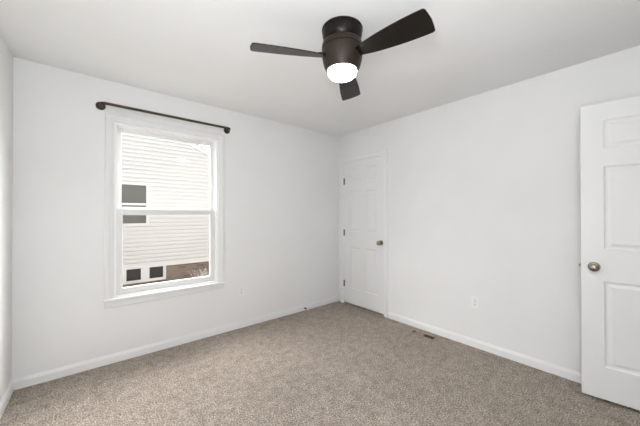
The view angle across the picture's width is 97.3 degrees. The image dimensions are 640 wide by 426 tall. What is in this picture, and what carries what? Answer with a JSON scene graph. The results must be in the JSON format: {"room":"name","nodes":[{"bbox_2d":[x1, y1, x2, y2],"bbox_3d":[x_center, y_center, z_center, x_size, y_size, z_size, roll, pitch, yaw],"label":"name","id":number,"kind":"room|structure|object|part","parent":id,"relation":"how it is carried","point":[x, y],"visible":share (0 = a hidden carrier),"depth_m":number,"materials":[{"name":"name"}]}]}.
{"room":"empty bedroom","nodes":[
{"label":"empty bedroom","id":0,"kind":"room"},
{"bbox_2d":[0,32,12,401],"bbox_3d":[-0.723,0.065,0.047,0.120,2.440,5.050,0,0,-39],"label":"wall","id":1,"kind":"structure","parent":0,"point":[6,57],"depth_m":1.91,"materials":[{"name":"paint"}]},
{"bbox_2d":[0,380,13,418],"bbox_3d":[-1.171,1.250,0.710,0.012,0.076,3.446,0,0,-39],"label":"baseboard","id":2,"kind":"structure","parent":1,"relation":"attached to","point":[10,389],"depth_m":1.90,"materials":[{"name":"paint"}]},
{"bbox_2d":[12,57,337,379],"bbox_3d":[-1.148,0.079,3.079,3.601,2.440,0.140,0,0,-40],"label":"wall","id":3,"kind":"structure","parent":0,"point":[281,179],"depth_m":2.47,"materials":[{"name":"paint"}]},
{"bbox_2d":[96,101,230,133],"bbox_3d":[-1.409,-0.907,2.700,1.163,0.068,0.110,0,0,-40],"label":"curtain rod","id":4,"kind":"object","parent":3,"relation":"attached to","point":[99,105],"visible":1,"depth_m":2.56,"materials":[{"name":"brown metal"}]},
{"bbox_2d":[103,112,225,308],"bbox_3d":[-1.474,-0.020,2.774,1.053,1.673,0.157,0,0,-40],"label":"window","id":5,"kind":"structure","parent":3,"relation":"in","point":[115,294],"depth_m":2.65,"materials":[{"name":"paint"}]},
{"bbox_3d":[-1.444,0.752,2.734,1.053,0.021,0.062,0,0,-40],"label":"sill","id":6,"kind":"part","parent":5,"relation":"part of","materials":[{"name":"paint"}]},
{"bbox_3d":[-1.500,-0.385,2.804,0.866,0.774,0.031,0,0,-40],"label":"sash","id":7,"kind":"part","parent":5,"relation":"part of","materials":[{"name":"glass"}]},
{"bbox_3d":[-1.474,0.344,2.771,0.866,0.760,0.031,0,0,-40],"label":"sash","id":8,"kind":"part","parent":5,"relation":"part of","materials":[{"name":"plastic"}]},
{"bbox_2d":[13,296,338,389],"bbox_3d":[-0.984,1.262,3.112,3.301,0.076,0.012,0,0,-40],"label":"baseboard","id":9,"kind":"structure","parent":3,"relation":"attached to","point":[34,379],"depth_m":2.60,"materials":[{"name":"paint"}]},
{"bbox_2d":[238,285,243,296],"bbox_3d":[-0.892,0.885,3.194,0.070,0.115,0.008,0,0,-40],"label":"wall outlet","id":10,"kind":"object","parent":3,"relation":"attached to","point":[240,288],"visible":1,"depth_m":3.19,"materials":[{"name":"plastic"}]},
{"bbox_2d":[0,0,639,136],"bbox_3d":[0.788,-1.224,1.326,4.407,0.150,5.324,0,0,-40],"label":"ceiling","id":11,"kind":"structure","parent":0,"point":[199,51],"depth_m":1.91,"materials":[{"name":"paint"}]},
{"bbox_2d":[250,8,434,100],"bbox_3d":[0.173,-0.993,1.680,1.011,0.308,0.950,0,0,-40],"label":"ceiling fan","id":12,"kind":"object","parent":11,"relation":"hanging from","point":[343,48],"visible":1,"depth_m":1.65,"materials":[{"name":"brown metal"}]},
{"bbox_3d":[-0.181,-0.956,1.666,0.457,0.006,0.153,-2,15,-17],"label":"blade","id":13,"kind":"part","parent":12,"relation":"part of","materials":[{"name":"brown wood"}]},
{"bbox_3d":[0.139,-0.864,1.761,0.179,0.050,0.179,0,0,-40],"label":"lamp shade","id":14,"kind":"part","parent":12,"relation":"part of","materials":[{"name":"white glass"}]},
{"bbox_3d":[0.210,-0.954,2.087,0.153,0.006,0.457,-15,-6,11],"label":"blade","id":15,"kind":"part","parent":12,"relation":"part of","materials":[{"name":"brown wood"}]},
{"bbox_3d":[0.381,-0.957,1.533,0.457,0.006,0.153,3,-13,43],"label":"blade","id":16,"kind":"part","parent":12,"relation":"part of","materials":[{"name":"brown wood"}]},
{"bbox_2d":[0,301,639,425],"bbox_3d":[0.788,1.366,1.314,4.407,0.150,5.324,0,0,-40],"label":"floor","id":17,"kind":"structure","parent":0,"point":[338,363],"depth_m":2.06,"materials":[{"name":"beige carpet"}]},
{"bbox_2d":[410,330,436,340],"bbox_3d":[1.096,1.346,2.989,0.092,0.110,0.268,0,0,-40],"label":"floor vent","id":18,"kind":"object","parent":17,"relation":"in","point":[430,337],"visible":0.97,"depth_m":2.99,"materials":[{"name":"beige metal"}]},
{"bbox_2d":[338,45,639,372],"bbox_3d":[2.130,0.077,2.542,0.720,2.440,5.184,0,0,-40],"label":"wall","id":19,"kind":"structure","parent":0,"point":[484,189],"depth_m":2.58,"materials":[{"name":"paint"}]},
{"bbox_2d":[343,155,383,313],"bbox_3d":[0.561,0.276,3.818,0.106,2.009,0.720,0,0,-40],"label":"door","id":20,"kind":"structure","parent":19,"relation":"in","point":[363,180],"depth_m":3.79,"materials":[{"name":"paint"}]},
{"bbox_2d":[340,149,387,317],"bbox_3d":[0.611,0.256,3.851,0.116,2.094,0.835,0,0,-40],"label":"door frame","id":21,"kind":"structure","parent":19,"relation":"attached to","point":[383,152],"depth_m":3.64,"materials":[{"name":"paint"}]},
{"bbox_2d":[471,296,478,308],"bbox_3d":[1.500,0.866,2.721,0.008,0.115,0.070,0,0,-40],"label":"wall outlet","id":22,"kind":"object","parent":19,"relation":"attached to","point":[474,300],"visible":1,"depth_m":2.72,"materials":[{"name":"plastic"}]},
{"bbox_2d":[388,312,581,383],"bbox_3d":[1.667,1.259,2.517,0.012,0.076,2.550,0,0,-40],"label":"baseboard","id":23,"kind":"structure","parent":19,"relation":"attached to","point":[554,369],"depth_m":2.58,"materials":[{"name":"paint"}]},
{"bbox_2d":[579,96,639,409],"bbox_3d":[2.151,0.258,1.761,0.785,2.030,0.177,0,0,42],"label":"door","id":24,"kind":"structure","parent":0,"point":[609,131],"depth_m":1.90,"materials":[{"name":"paint"}]},
{"bbox_3d":[1.884,0.373,1.933,0.065,0.065,0.071,0,0,42],"label":"knob","id":25,"kind":"part","parent":24,"relation":"part of","materials":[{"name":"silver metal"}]},
{"label":"outside","id":26,"kind":"structure","parent":0,"visible":0},
{"bbox_3d":[-7.439,1.983,10.372,26.000,0.200,18.536,0,0,-40],"label":"ground","id":27,"kind":"structure","parent":26,"visible":0},
{"bbox_2d":[121,133,208,286],"bbox_3d":[-8.550,-0.711,7.824,10.300,5.365,8.300,0,0,-40],"label":"house","id":28,"kind":"structure","parent":27,"relation":"on","point":[156,172],"depth_m":6.57,"materials":[{"name":"white plastic"}]},
{"bbox_2d":[189,267,208,277],"bbox_3d":[-2.708,1.573,6.811,0.896,0.591,0.348,0,0,-40],"label":"dry shrub","id":29,"kind":"object","parent":27,"relation":"on","point":[204,271],"visible":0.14,"depth_m":6.68,"materials":[{"name":"beige plant"}]}
]}

